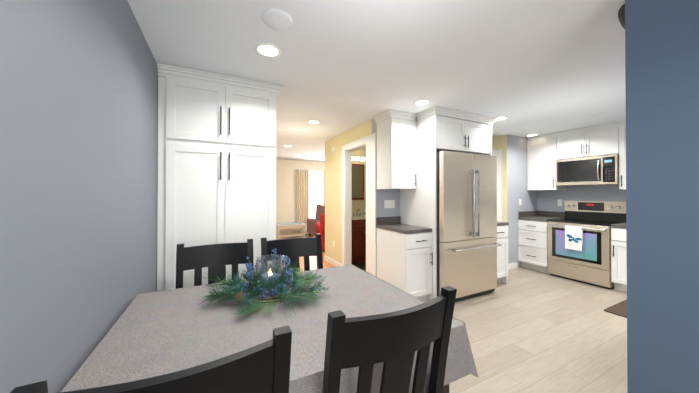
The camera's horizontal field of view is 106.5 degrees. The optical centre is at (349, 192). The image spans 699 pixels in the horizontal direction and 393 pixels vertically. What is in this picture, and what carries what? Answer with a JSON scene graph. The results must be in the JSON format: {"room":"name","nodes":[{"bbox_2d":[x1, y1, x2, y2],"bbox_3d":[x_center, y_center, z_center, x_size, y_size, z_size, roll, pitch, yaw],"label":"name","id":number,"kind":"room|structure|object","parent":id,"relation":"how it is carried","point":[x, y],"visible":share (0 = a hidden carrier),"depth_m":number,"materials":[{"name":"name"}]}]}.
{"room":"kitchen","nodes":[
{"label":"kitchen","id":0,"kind":"room"},
{"bbox_2d":[0,0,157,392],"bbox_3d":[-0.839,0.150,0.546,0.120,2.400,4.990,0,0,-27],"label":"wall","id":1,"kind":"structure","parent":0,"point":[78,161],"depth_m":0.88,"materials":[{"name":"grey paint"}]},
{"bbox_2d":[276,159,324,234],"bbox_3d":[-0.349,0.201,8.956,8.800,2.400,0.120,0,0,-27],"label":"wall","id":2,"kind":"structure","parent":0,"point":[286,183],"depth_m":8.11,"materials":[{"name":"beige paint"}]},
{"bbox_2d":[292,230,314,236],"bbox_3d":[-1.102,1.288,8.445,1.500,0.180,0.072,0,0,-27],"label":"baseboard heater","id":3,"kind":"object","parent":2,"relation":"attached to","point":[294,232],"visible":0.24,"depth_m":8.17,"materials":[{"name":"beige metal"}]},
{"bbox_2d":[296,169,324,221],"bbox_3d":[-1.065,0.112,8.434,1.370,1.672,0.083,0,0,-27],"label":"curtain","id":4,"kind":"object","parent":2,"relation":"hanging from","point":[310,191],"visible":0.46,"depth_m":8.30,"materials":[{"name":"beige fabric"}]},
{"bbox_2d":[276,235,365,270],"bbox_3d":[0.769,1.426,6.735,8.800,0.083,5.240,0,0,-27],"label":"floor","id":5,"kind":"structure","parent":0,"point":[313,261],"depth_m":5.04,"materials":[{"name":"beige wood"}]},
{"bbox_2d":[276,222,305,238],"bbox_3d":[-1.757,1.161,7.790,0.820,0.465,0.340,0,0,-27],"label":"bench","id":6,"kind":"object","parent":5,"relation":"on","point":[279,226],"visible":0.9,"depth_m":7.70,"materials":[{"name":"beige wood"}]},
{"bbox_2d":[307,204,324,236],"bbox_3d":[-0.716,0.868,7.710,0.871,1.052,0.740,0,0,43],"label":"wingback chair","id":7,"kind":"object","parent":5,"relation":"on","point":[311,223],"visible":0.25,"depth_m":7.47,"materials":[{"name":"brown fabric"}]},
{"bbox_2d":[315,213,324,251],"bbox_3d":[-0.339,0.945,6.537,0.900,0.883,0.880,0,0,-17],"label":"armchair","id":8,"kind":"object","parent":5,"relation":"on","point":[320,226],"visible":0.29,"depth_m":6.06,"materials":[{"name":"red fabric"}]},
{"bbox_2d":[352,208,365,263],"bbox_3d":[0.223,0.849,5.293,0.624,1.052,0.522,0,0,-27],"label":"bathroom vanity","id":9,"kind":"object","parent":5,"relation":"on","point":[358,237],"visible":0.44,"depth_m":5.03,"materials":[{"name":"brown wood"}]},
{"bbox_2d":[325,120,371,263],"bbox_3d":[-0.040,0.174,4.552,0.120,2.400,1.820,0,0,-27],"label":"wall","id":10,"kind":"structure","parent":0,"point":[333,197],"depth_m":4.86,"materials":[{"name":"yellow paint"}]},
{"bbox_2d":[324,255,341,266],"bbox_3d":[-0.322,1.327,4.954,0.010,0.100,0.863,0,0,-27],"label":"baseboard","id":11,"kind":"structure","parent":10,"relation":"attached to","point":[336,264],"depth_m":4.97,"materials":[{"name":"white wood"}]},
{"bbox_2d":[342,133,375,275],"bbox_3d":[0.172,0.277,4.118,0.139,2.190,1.086,0,0,-27],"label":"door frame","id":12,"kind":"structure","parent":10,"relation":"attached to","point":[368,142],"depth_m":3.82,"materials":[{"name":"white wood"}]},
{"bbox_2d":[352,147,365,211],"bbox_3d":[0.505,0.182,5.791,1.970,2.400,0.100,0,0,-27],"label":"wall","id":13,"kind":"structure","parent":0,"point":[359,204],"depth_m":5.61,"materials":[{"name":"beige paint"}]},
{"bbox_2d":[352,164,363,199],"bbox_3d":[0.149,-0.220,5.534,0.360,0.760,0.037,0,0,-27],"label":"bathroom mirror","id":14,"kind":"object","parent":13,"relation":"attached to","point":[357,181],"visible":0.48,"depth_m":5.53,"materials":[{"name":"brown mirror"}]},
{"bbox_2d":[352,156,364,161],"bbox_3d":[0.167,-0.700,5.500,0.400,0.086,0.118,0,0,-27],"label":"sconce","id":15,"kind":"object","parent":13,"relation":"attached to","point":[362,159],"visible":0.88,"depth_m":5.50,"materials":[{"name":"white glass"}]},
{"bbox_2d":[127,0,625,161],"bbox_3d":[1.854,-1.075,4.604,8.800,0.100,10.050,0,0,-27],"label":"ceiling","id":16,"kind":"structure","parent":0,"point":[335,68],"depth_m":2.00,"materials":[{"name":"white paint"}]},
{"bbox_2d":[255,43,280,57],"bbox_3d":[-0.597,-1.037,1.914,0.186,0.007,0.186,0,0,-27],"label":"recessed light","id":17,"kind":"object","parent":16,"relation":"in","point":[268,50],"visible":1,"depth_m":1.91,"materials":[{"name":"white"}]},
{"bbox_2d":[262,8,292,28],"bbox_3d":[-0.434,-1.037,1.571,0.180,0.011,0.180,0,0,-27],"label":"cover plate","id":18,"kind":"object","parent":16,"relation":"attached to","point":[277,18],"visible":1,"depth_m":1.55,"materials":[{"name":"white paint"}]},
{"bbox_2d":[308,120,319,123],"bbox_3d":[-0.520,-1.026,3.824,0.186,0.007,0.186,0,0,-27],"label":"recessed light","id":19,"kind":"object","parent":16,"relation":"in","point":[314,122],"visible":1,"depth_m":3.83,"materials":[{"name":"white"}]},
{"bbox_2d":[414,100,429,105],"bbox_3d":[0.834,-1.031,3.007,0.186,0.007,0.186,0,0,-27],"label":"recessed light","id":20,"kind":"object","parent":16,"relation":"in","point":[421,102],"visible":1,"depth_m":3.00,"materials":[{"name":"white"}]},
{"bbox_2d":[496,116,507,119],"bbox_3d":[2.106,-1.027,3.639,0.186,0.007,0.186,0,0,-27],"label":"recessed light","id":21,"kind":"object","parent":16,"relation":"in","point":[502,118],"visible":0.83,"depth_m":3.61,"materials":[{"name":"white"}]},
{"bbox_2d":[618,4,624,28],"bbox_3d":[1.693,-0.953,1.396,0.360,0.180,0.360,0,0,-27],"label":"ceiling fixture","id":22,"kind":"object","parent":16,"relation":"attached to","point":[621,15],"visible":0.12,"depth_m":1.48,"materials":[{"name":"brown"}]},
{"bbox_2d":[372,119,496,276],"bbox_3d":[1.942,0.174,4.467,3.580,2.400,0.120,0,0,-27],"label":"wall","id":23,"kind":"structure","parent":0,"point":[382,195],"depth_m":3.68,"materials":[{"name":"grey paint"}]},
{"bbox_2d":[384,200,394,207],"bbox_3d":[0.570,0.169,3.700,0.175,0.115,0.012,0,0,-27],"label":"switch plate","id":24,"kind":"object","parent":23,"relation":"attached to","point":[389,203],"visible":1,"depth_m":3.70,"materials":[{"name":"white plastic"}]},
{"bbox_2d":[374,110,416,188],"bbox_3d":[0.618,-0.536,3.514,0.450,0.987,0.388,0,0,-27],"label":"upper cabinet","id":25,"kind":"object","parent":23,"relation":"attached to","point":[396,149],"visible":0.98,"depth_m":3.40,"materials":[{"name":"white wood"}]},
{"bbox_2d":[492,149,497,220],"bbox_3d":[2.377,0.300,4.608,0.746,2.150,0.013,0,0,-27],"label":"door frame","id":26,"kind":"structure","parent":23,"relation":"attached to","point":[494,152],"depth_m":4.77,"materials":[{"name":"white wood"}]},
{"bbox_2d":[497,135,537,266],"bbox_3d":[3.177,0.176,4.922,0.964,2.400,0.179,0,0,-27],"label":"wall","id":27,"kind":"structure","parent":0,"point":[512,170],"depth_m":4.73,"materials":[{"name":"grey paint"}]},
{"bbox_2d":[508,262,517,269],"bbox_3d":[2.928,1.325,4.681,0.280,0.100,0.010,0,0,-27],"label":"baseboard","id":28,"kind":"structure","parent":27,"relation":"attached to","point":[513,265],"depth_m":4.68,"materials":[{"name":"white wood"}]},
{"bbox_2d":[423,267,626,392],"bbox_3d":[1.987,1.397,1.720,6.450,0.080,4.810,0,0,-27],"label":"floor","id":29,"kind":"structure","parent":0,"point":[531,331],"depth_m":2.44,"materials":[{"name":"beige wood"}]},
{"bbox_2d":[10,325,291,392],"bbox_3d":[-0.472,0.851,0.757,0.500,1.000,0.537,0,0,-27],"label":"chair","id":30,"kind":"object","parent":29,"relation":"on","point":[264,367],"visible":1,"depth_m":0.58,"materials":[{"name":"black"}]},
{"bbox_2d":[175,238,253,288],"bbox_3d":[-0.861,0.857,1.695,0.500,1.000,0.537,0,0,-27],"label":"chair","id":31,"kind":"object","parent":29,"relation":"on","point":[216,258],"visible":0.33,"depth_m":1.88,"materials":[{"name":"black wood"}]},
{"bbox_2d":[157,63,282,290],"bbox_3d":[-1.247,0.164,2.611,1.007,2.397,0.678,0,0,-27],"label":"pantry cabinet","id":32,"kind":"object","parent":29,"relation":"on","point":[216,158],"visible":0.81,"depth_m":2.30,"materials":[{"name":"white wood"}]},
{"bbox_2d":[61,264,478,392],"bbox_3d":[-0.343,0.978,1.373,1.465,0.754,1.194,0,0,-27],"label":"dining table","id":33,"kind":"object","parent":29,"relation":"on","point":[153,334],"visible":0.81,"depth_m":1.14,"materials":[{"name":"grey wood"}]},
{"bbox_2d":[196,248,327,316],"bbox_3d":[-0.463,0.478,1.523,0.760,0.247,0.757,0,0,-27],"label":"centerpiece","id":34,"kind":"object","parent":33,"relation":"on","point":[274,280],"visible":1,"depth_m":1.46,"materials":[{"name":"green plant"}]},
{"bbox_2d":[261,234,322,272],"bbox_3d":[-0.370,0.858,1.943,0.500,1.000,0.537,0,0,-27],"label":"chair","id":35,"kind":"object","parent":29,"relation":"on","point":[293,249],"visible":0.15,"depth_m":2.16,"materials":[{"name":"black wood"}]},
{"bbox_2d":[322,286,456,392],"bbox_3d":[0.064,0.853,1.050,0.500,1.000,0.537,0,0,-27],"label":"chair","id":36,"kind":"object","parent":29,"relation":"on","point":[394,341],"visible":0.83,"depth_m":0.82,"materials":[{"name":"black wood"}]},
{"bbox_2d":[376,216,432,300],"bbox_3d":[0.700,0.857,3.385,0.412,1.020,0.678,0,0,-27],"label":"base cabinet","id":37,"kind":"object","parent":29,"relation":"on","point":[404,258],"visible":0.83,"depth_m":3.18,"materials":[{"name":"white wood"}]},
{"bbox_2d":[400,106,496,300],"bbox_3d":[1.376,0.171,3.698,1.165,2.397,0.737,0,0,-27],"label":"tall cabinet","id":38,"kind":"object","parent":29,"relation":"on","point":[438,128],"visible":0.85,"depth_m":3.36,"materials":[{"name":"white wood"}]},
{"bbox_2d":[436,151,501,300],"bbox_3d":[1.420,0.438,3.603,1.000,1.859,0.782,0,0,-27],"label":"refrigerator","id":39,"kind":"object","parent":29,"relation":"on","point":[467,244],"visible":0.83,"depth_m":3.27,"materials":[{"name":"grey metal"}]},
{"bbox_2d":[495,221,508,283],"bbox_3d":[2.043,0.861,4.064,0.452,1.020,0.678,0,0,-27],"label":"base cabinet","id":40,"kind":"object","parent":29,"relation":"on","point":[502,253],"visible":0.29,"depth_m":3.84,"materials":[{"name":"white wood"}]},
{"bbox_2d":[518,211,564,273],"bbox_3d":[3.450,0.865,4.688,0.678,1.020,0.473,0,0,-27],"label":"base cabinet","id":41,"kind":"object","parent":29,"relation":"on","point":[532,240],"visible":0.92,"depth_m":4.59,"materials":[{"name":"white wood"}]},
{"bbox_2d":[547,201,625,288],"bbox_3d":[3.709,0.759,4.113,0.735,1.225,0.778,0,0,-27],"label":"range","id":42,"kind":"object","parent":29,"relation":"on","point":[579,240],"visible":0.96,"depth_m":3.98,"materials":[{"name":"silver metal"}]},
{"bbox_2d":[604,299,626,317],"bbox_3d":[3.334,1.359,3.001,0.750,0.012,0.380,0,0,-27],"label":"rug","id":43,"kind":"object","parent":29,"relation":"on","point":[619,309],"visible":0.23,"depth_m":3.01,"materials":[{"name":"brown fabric"}]},
{"bbox_2d":[611,223,626,291],"bbox_3d":[4.025,0.858,3.550,0.678,1.020,0.500,0,0,-27],"label":"base cabinet","id":44,"kind":"object","parent":29,"relation":"on","point":[618,259],"visible":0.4,"depth_m":3.58,"materials":[{"name":"white wood"}]},
{"bbox_2d":[538,185,625,211],"bbox_3d":[4.351,0.170,3.802,0.120,2.400,3.480,0,0,-27],"label":"wall","id":45,"kind":"structure","parent":0,"point":[547,200],"depth_m":4.49,"materials":[{"name":"grey paint"}]},
{"bbox_2d":[527,120,625,189],"bbox_3d":[3.892,-0.532,4.144,0.388,0.987,1.857,0,0,-27],"label":"upper cabinet","id":46,"kind":"object","parent":45,"relation":"attached to","point":[544,152],"visible":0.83,"depth_m":4.32,"materials":[{"name":"white wood"}]},
{"bbox_2d":[555,154,618,185],"bbox_3d":[3.835,-0.333,4.183,0.453,0.430,0.768,0,0,-27],"label":"microwave","id":47,"kind":"object","parent":46,"relation":"attached to","point":[599,170],"visible":1,"depth_m":4.05,"materials":[{"name":"silver metal"}]},
{"bbox_2d":[625,0,698,392],"bbox_3d":[1.903,0.149,0.419,0.120,2.400,2.050,0,0,-27],"label":"wall","id":48,"kind":"structure","parent":0,"point":[662,123],"depth_m":1.20,"materials":[{"name":"blue paint"}]}
]}

